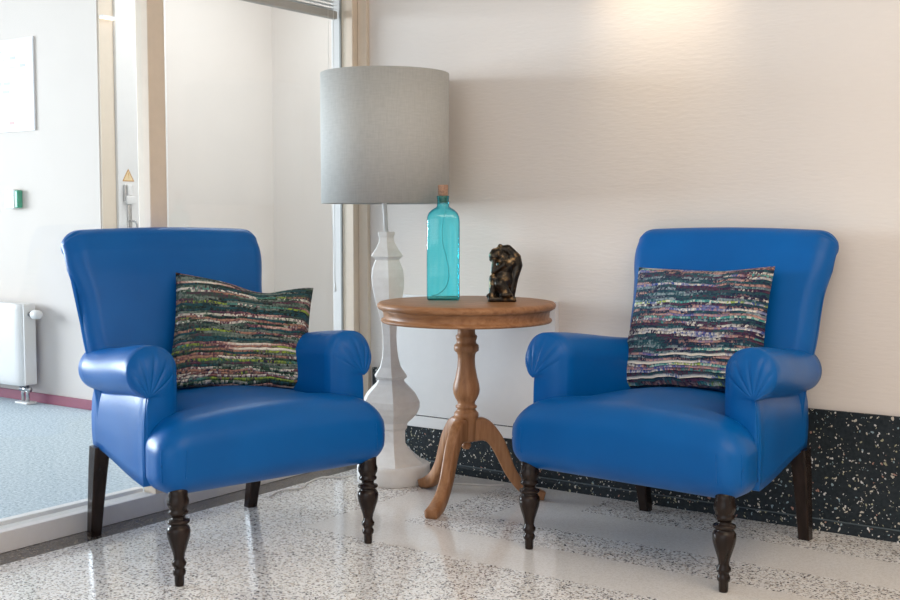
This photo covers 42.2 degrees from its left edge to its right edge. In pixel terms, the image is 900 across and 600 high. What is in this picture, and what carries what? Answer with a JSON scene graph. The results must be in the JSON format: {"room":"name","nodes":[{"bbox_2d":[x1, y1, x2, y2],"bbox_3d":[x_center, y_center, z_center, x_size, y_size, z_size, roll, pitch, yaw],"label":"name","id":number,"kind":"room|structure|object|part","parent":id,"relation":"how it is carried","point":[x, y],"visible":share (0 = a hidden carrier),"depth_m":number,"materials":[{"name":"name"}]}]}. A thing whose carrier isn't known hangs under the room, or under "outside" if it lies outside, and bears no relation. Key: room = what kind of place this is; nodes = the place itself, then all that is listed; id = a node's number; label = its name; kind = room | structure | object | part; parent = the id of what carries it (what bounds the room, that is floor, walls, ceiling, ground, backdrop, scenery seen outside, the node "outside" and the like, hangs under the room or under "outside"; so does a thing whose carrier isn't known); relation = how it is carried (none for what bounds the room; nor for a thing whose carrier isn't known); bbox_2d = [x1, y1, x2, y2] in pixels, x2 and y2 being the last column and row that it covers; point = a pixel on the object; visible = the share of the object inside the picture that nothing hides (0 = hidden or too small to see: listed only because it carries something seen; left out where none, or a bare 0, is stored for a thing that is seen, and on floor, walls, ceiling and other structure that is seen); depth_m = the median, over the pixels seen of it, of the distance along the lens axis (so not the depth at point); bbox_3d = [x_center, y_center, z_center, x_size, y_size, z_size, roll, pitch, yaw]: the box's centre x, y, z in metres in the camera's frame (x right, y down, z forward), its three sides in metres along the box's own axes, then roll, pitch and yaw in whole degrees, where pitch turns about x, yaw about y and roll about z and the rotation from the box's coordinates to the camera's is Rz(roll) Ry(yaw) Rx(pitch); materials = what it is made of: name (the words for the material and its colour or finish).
{"room":"waiting area","nodes":[
{"label":"waiting area","id":0,"kind":"room"},
{"bbox_2d":[0,0,101,399],"bbox_3d":[-4.427,-0.863,8.232,6.218,2.720,0.120,3,5,35],"label":"wall","id":1,"kind":"structure","parent":0,"point":[55,165],"depth_m":6.64,"materials":[{"name":"paint"}]},
{"bbox_2d":[5,189,22,208],"bbox_3d":[-2.558,-0.591,6.829,0.122,0.115,0.039,3,5,35],"label":"alarm box","id":2,"kind":"object","parent":1,"relation":"attached to","point":[13,197],"visible":1,"depth_m":6.80,"materials":[{"name":"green plastic"}]},
{"bbox_2d":[0,36,35,132],"bbox_3d":[-2.595,-1.252,6.825,0.524,0.535,0.012,3,5,35],"label":"poster","id":3,"kind":"object","parent":1,"relation":"attached to","point":[17,55],"visible":1,"depth_m":6.76,"materials":[{"name":"paper"}]},
{"bbox_2d":[0,301,42,404],"bbox_3d":[-2.866,0.290,7.060,1.312,0.585,0.117,3,5,35],"label":"radiator","id":4,"kind":"object","parent":1,"relation":"attached to","point":[18,363],"visible":1,"depth_m":6.74,"materials":[{"name":"white metal"}]},
{"bbox_3d":[-2.939,0.238,7.050,1.200,0.480,0.024,3,5,35],"label":"panel","id":5,"kind":"part","parent":4,"relation":"part of","materials":[{"name":"white paint"}]},
{"bbox_2d":[0,301,32,304],"bbox_3d":[-2.918,0.005,7.062,1.200,0.016,0.060,3,5,35],"label":"grille","id":6,"kind":"object","parent":4,"relation":"attached to","point":[1,302],"depth_m":6.74,"materials":[{"name":"white metal"}]},
{"bbox_3d":[-2.468,0.596,6.779,0.120,0.014,0.070,3,5,35],"label":"floor plate","id":7,"kind":"part","parent":4,"relation":"part of","materials":[{"name":"white paint"}]},
{"bbox_3d":[-2.367,0.084,6.671,0.067,0.056,0.056,3,5,35],"label":"valve knob","id":8,"kind":"part","parent":4,"relation":"part of","materials":[{"name":"white paint"}]},
{"bbox_2d":[0,387,91,409],"bbox_3d":[-4.466,0.469,8.272,6.218,0.056,0.014,3,5,35],"label":"baseboard","id":9,"kind":"structure","parent":1,"relation":"attached to","point":[85,404],"depth_m":6.74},
{"bbox_2d":[0,397,143,518],"bbox_3d":[-5.345,0.762,5.377,8.140,0.120,8.900,3,5,35],"label":"floor","id":10,"kind":"structure","parent":0,"point":[44,448],"depth_m":5.21,"materials":[{"name":"grey carpet"}]},
{"bbox_2d":[0,0,166,553],"bbox_3d":[-2.778,-0.413,1.873,0.112,2.720,5.891,3,5,35],"label":"window","id":11,"kind":"structure","parent":0,"point":[23,530],"depth_m":4.18,"materials":[{"name":"white paint"}]},
{"bbox_3d":[-2.776,0.911,1.940,0.077,0.069,5.850,3,5,35],"label":"rail","id":12,"kind":"part","parent":11,"relation":"part of","materials":[{"name":"white metal"}]},
{"bbox_3d":[-1.082,-0.613,4.225,0.066,2.654,0.078,3,5,35],"label":"post","id":13,"kind":"part","parent":11,"relation":"part of","materials":[{"name":"beige paint"}]},
{"bbox_2d":[99,15,115,19],"bbox_3d":[-1.870,-1.543,6.361,0.034,0.018,0.090,3,5,35],"label":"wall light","id":14,"kind":"object","parent":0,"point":[107,17],"visible":1,"depth_m":6.34,"materials":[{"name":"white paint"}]},
{"bbox_2d":[165,0,274,292],"bbox_3d":[-1.510,-0.782,7.080,0.120,2.720,1.361,3,5,35],"label":"wall","id":15,"kind":"structure","parent":0,"point":[219,52],"depth_m":7.11,"materials":[{"name":"white paint"}]},
{"bbox_2d":[97,0,116,228],"bbox_3d":[-1.888,-0.736,6.432,0.012,2.720,0.094,3,5,35],"label":"trim reveal","id":16,"kind":"structure","parent":15,"relation":"attached to","point":[104,7],"depth_m":6.41,"materials":[{"name":"beige paint"}]},
{"bbox_2d":[112,0,168,227],"bbox_3d":[-1.728,-0.643,6.606,0.081,2.490,0.360,3,5,35],"label":"door","id":17,"kind":"structure","parent":15,"relation":"in","point":[124,30],"depth_m":6.49,"materials":[{"name":"white paint"}]},
{"bbox_3d":[-1.796,-0.422,6.536,0.008,0.240,0.030,3,5,35],"label":"handle plate","id":18,"kind":"part","parent":17,"relation":"part of","materials":[{"name":"metal"}]},
{"bbox_2d":[272,0,333,331],"bbox_3d":[-0.367,-0.778,7.032,2.042,2.720,0.120,3,5,35],"label":"wall","id":19,"kind":"structure","parent":0,"point":[303,231],"depth_m":7.36,"materials":[{"name":"paint"}]},
{"bbox_2d":[0,465,899,599],"bbox_3d":[0.253,1.114,0.403,6.760,0.120,7.220,3,5,35],"label":"floor","id":20,"kind":"structure","parent":0,"point":[306,543],"depth_m":3.73,"materials":[{"name":"stone"}]},
{"bbox_2d":[61,227,384,586],"bbox_3d":[-0.775,0.283,3.894,0.888,1.046,0.847,-3,5,-41],"label":"armchair","id":21,"kind":"object","parent":20,"relation":"on","point":[179,442],"visible":0.93,"depth_m":3.79,"materials":[{"name":"blue leather"}]},
{"bbox_3d":[-1.189,0.645,3.929,0.056,0.318,0.114,-3,5,-41],"label":"leg","id":22,"kind":"part","parent":21,"relation":"part of","materials":[{"name":"brown wood"}]},
{"bbox_3d":[-1.022,0.331,3.685,0.166,0.421,0.600,-3,5,-32],"label":"armrest","id":23,"kind":"part","parent":21,"relation":"part of","materials":[{"name":"blue leather"}]},
{"bbox_3d":[-0.961,0.090,4.098,0.748,0.691,0.275,-3,5,-41],"label":"backrest","id":24,"kind":"part","parent":21,"relation":"part of","materials":[{"name":"blue leather"}]},
{"bbox_3d":[-0.796,0.691,3.416,0.069,0.300,0.069,-3,5,-41],"label":"leg","id":25,"kind":"part","parent":21,"relation":"part of","materials":[{"name":"brown wood"}]},
{"bbox_2d":[171,273,312,388],"bbox_3d":[-0.717,0.110,4.001,0.513,0.406,0.225,-1,4,-12],"label":"cushion","id":26,"kind":"object","parent":21,"relation":"on","point":[225,334],"visible":0.97,"depth_m":3.95,"materials":[{"name":"multicoloured fabric"}]},
{"bbox_3d":[-0.722,0.617,4.330,0.056,0.318,0.114,-3,5,-41],"label":"leg","id":27,"kind":"part","parent":21,"relation":"part of","materials":[{"name":"brown wood"}]},
{"bbox_3d":[-0.706,0.419,3.823,0.819,0.255,0.632,-3,5,-41],"label":"seat","id":28,"kind":"part","parent":21,"relation":"part of","materials":[{"name":"blue leather"}]},
{"bbox_3d":[-0.528,0.301,4.109,0.600,0.421,0.166,3,5,40],"label":"armrest","id":29,"kind":"part","parent":21,"relation":"part of","materials":[{"name":"blue leather"}]},
{"bbox_3d":[-0.272,0.659,3.865,0.069,0.300,0.069,-3,5,-41],"label":"leg","id":30,"kind":"part","parent":21,"relation":"part of","materials":[{"name":"brown wood"}]},
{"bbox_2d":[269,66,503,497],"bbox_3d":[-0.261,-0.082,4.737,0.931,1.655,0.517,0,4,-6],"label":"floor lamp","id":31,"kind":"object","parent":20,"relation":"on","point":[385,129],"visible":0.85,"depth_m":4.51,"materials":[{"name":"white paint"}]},
{"bbox_3d":[-0.579,0.738,4.701,0.114,0.022,0.468,4,5,43],"label":"switch cord","id":32,"kind":"part","parent":31,"relation":"part of","materials":[{"name":"white plastic"}]},
{"bbox_3d":[-0.262,-0.649,4.697,0.517,0.519,0.517,3,5,35],"label":"lamp shade","id":33,"kind":"part","parent":31,"relation":"part of","materials":[{"name":"grey fabric"}]},
{"bbox_3d":[-0.265,-0.462,4.730,0.030,0.386,0.020,-2,4,-23],"label":"rod","id":34,"kind":"part","parent":31,"relation":"part of","materials":[{"name":"white paint"}]},
{"bbox_3d":[0.052,0.733,4.706,0.329,0.033,0.038,0,4,1],"label":"power cord","id":35,"kind":"part","parent":31,"relation":"part of","materials":[{"name":"white plastic"}]},
{"bbox_2d":[377,296,555,519],"bbox_3d":[0.062,0.387,4.418,0.674,0.765,0.674,3,5,35],"label":"pedestal table","id":36,"kind":"object","parent":20,"relation":"on","point":[467,314],"visible":0.98,"depth_m":4.32,"materials":[{"name":"brown wood"}]},
{"bbox_3d":[-0.033,0.597,4.571,0.048,0.323,0.274,-3,5,-35],"label":"leg","id":37,"kind":"part","parent":36,"relation":"part of","materials":[{"name":"brown wood"}]},
{"bbox_2d":[427,185,459,299],"bbox_3d":[-0.027,-0.221,4.465,0.125,0.440,0.090,0,4,-3],"label":"bottle","id":38,"kind":"object","parent":36,"relation":"on","point":[442,189],"visible":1,"depth_m":4.44,"materials":[{"name":"teal glass"}]},
{"bbox_3d":[-0.012,0.618,4.284,0.048,0.323,0.274,2,5,26],"label":"leg","id":39,"kind":"part","parent":36,"relation":"part of","materials":[{"name":"brown wood"}]},
{"bbox_2d":[486,244,522,301],"bbox_3d":[0.204,-0.102,4.378,0.138,0.216,0.086,0,4,0],"label":"figurine","id":40,"kind":"object","parent":36,"relation":"on","point":[503,279],"visible":1,"depth_m":4.36,"materials":[{"name":"brown metal"}]},
{"bbox_3d":[0.228,0.606,4.449,0.274,0.323,0.048,0,4,-5],"label":"leg","id":41,"kind":"part","parent":36,"relation":"part of","materials":[{"name":"brown wood"}]},
{"bbox_2d":[512,227,838,592],"bbox_3d":[0.760,0.287,3.837,0.888,1.046,0.847,3,5,39],"label":"armchair","id":42,"kind":"object","parent":20,"relation":"on","point":[584,417],"visible":0.89,"depth_m":3.69,"materials":[{"name":"blue leather"}]},
{"bbox_3d":[0.259,0.663,3.798,0.069,0.300,0.069,3,5,39],"label":"leg","id":43,"kind":"part","parent":42,"relation":"part of","materials":[{"name":"brown wood"}]},
{"bbox_3d":[0.509,0.306,4.047,0.600,0.421,0.166,-4,5,-42],"label":"armrest","id":44,"kind":"part","parent":42,"relation":"part of","materials":[{"name":"blue leather"}]},
{"bbox_3d":[0.693,0.423,3.765,0.819,0.255,0.632,3,5,39],"label":"seat","id":45,"kind":"part","parent":42,"relation":"part of","materials":[{"name":"blue leather"}]},
{"bbox_3d":[0.699,0.621,4.272,0.056,0.318,0.114,3,5,39],"label":"leg","id":46,"kind":"part","parent":42,"relation":"part of","materials":[{"name":"brown wood"}]},
{"bbox_2d":[627,266,774,388],"bbox_3d":[0.841,0.099,3.964,0.540,0.436,0.233,3,5,35],"label":"cushion","id":47,"kind":"object","parent":42,"relation":"on","point":[686,327],"visible":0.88,"depth_m":3.90,"materials":[{"name":"multicoloured fabric"}]},
{"bbox_3d":[0.791,0.695,3.360,0.069,0.300,0.069,3,5,39],"label":"leg","id":48,"kind":"part","parent":42,"relation":"part of","materials":[{"name":"brown wood"}]},
{"bbox_3d":[0.942,0.094,4.045,0.748,0.691,0.275,3,5,39],"label":"backrest","id":49,"kind":"part","parent":42,"relation":"part of","materials":[{"name":"blue leather"}]},
{"bbox_3d":[1.012,0.335,3.634,0.166,0.421,0.600,2,5,31],"label":"armrest","id":50,"kind":"part","parent":42,"relation":"part of","materials":[{"name":"blue leather"}]},
{"bbox_3d":[1.174,0.649,3.881,0.056,0.318,0.114,3,5,39],"label":"leg","id":51,"kind":"part","parent":42,"relation":"part of","materials":[{"name":"brown wood"}]},
{"bbox_2d":[369,0,899,416],"bbox_3d":[2.360,-0.512,3.276,6.760,2.720,0.120,3,5,35],"label":"wall","id":52,"kind":"structure","parent":0,"point":[579,129],"depth_m":4.33,"materials":[{"name":"paint"}]},
{"bbox_2d":[164,0,358,509],"bbox_3d":[-0.773,-0.614,4.710,0.122,2.720,1.150,3,5,35],"label":"window","id":53,"kind":"structure","parent":52,"relation":"in","point":[346,219],"depth_m":5.14,"materials":[{"name":"white paint"}]},
{"bbox_3d":[-0.755,0.709,4.791,0.077,0.069,1.150,3,5,35],"label":"rail","id":54,"kind":"part","parent":53,"relation":"part of","materials":[{"name":"grey metal"}]},
{"bbox_2d":[241,0,336,291],"bbox_3d":[-0.799,-0.828,4.700,0.042,1.640,1.040,3,5,35],"label":"blind","id":55,"kind":"object","parent":53,"relation":"attached to","point":[291,5],"visible":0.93,"depth_m":4.96,"materials":[{"name":"paint"}]},
{"bbox_3d":[-0.803,-1.215,4.676,0.028,0.036,1.040,3,5,35],"label":"rail","id":56,"kind":"part","parent":55,"relation":"part of","materials":[{"name":"metal"}]},
{"bbox_3d":[-0.517,-0.849,5.073,0.003,1.590,0.037,3,5,35],"label":"pull cord","id":57,"kind":"part","parent":55,"relation":"part of","materials":[{"name":"white plastic"}]},
{"bbox_3d":[-0.435,-0.677,5.138,0.066,2.654,0.055,3,5,35],"label":"post","id":58,"kind":"part","parent":53,"relation":"part of","materials":[{"name":"beige paint"}]},
{"bbox_2d":[357,0,370,397],"bbox_3d":[-0.378,-0.643,5.120,0.050,2.720,0.022,3,5,35],"label":"trim","id":59,"kind":"structure","parent":52,"relation":"attached to","point":[362,5],"depth_m":5.14,"materials":[{"name":"beige paint"}]},
{"bbox_2d":[396,294,558,438],"bbox_3d":[0.071,0.272,4.865,0.865,0.570,0.025,3,5,35],"label":"wall panel","id":60,"kind":"object","parent":52,"relation":"attached to","point":[428,358],"visible":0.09,"depth_m":4.82,"materials":[{"name":"white paint"}]},
{"bbox_2d":[372,367,899,529],"bbox_3d":[2.370,0.641,3.267,6.640,0.420,0.015,3,5,35],"label":"trim","id":61,"kind":"structure","parent":52,"relation":"attached to","point":[855,457],"depth_m":4.00,"materials":[{"name":"stone"}]},
{"bbox_2d":[427,460,899,542],"bbox_3d":[2.362,0.831,3.269,6.640,0.040,0.014,3,5,35],"label":"baseboard","id":62,"kind":"structure","parent":52,"relation":"attached to","point":[826,525],"depth_m":4.30,"materials":[{"name":"stone"}]}
]}

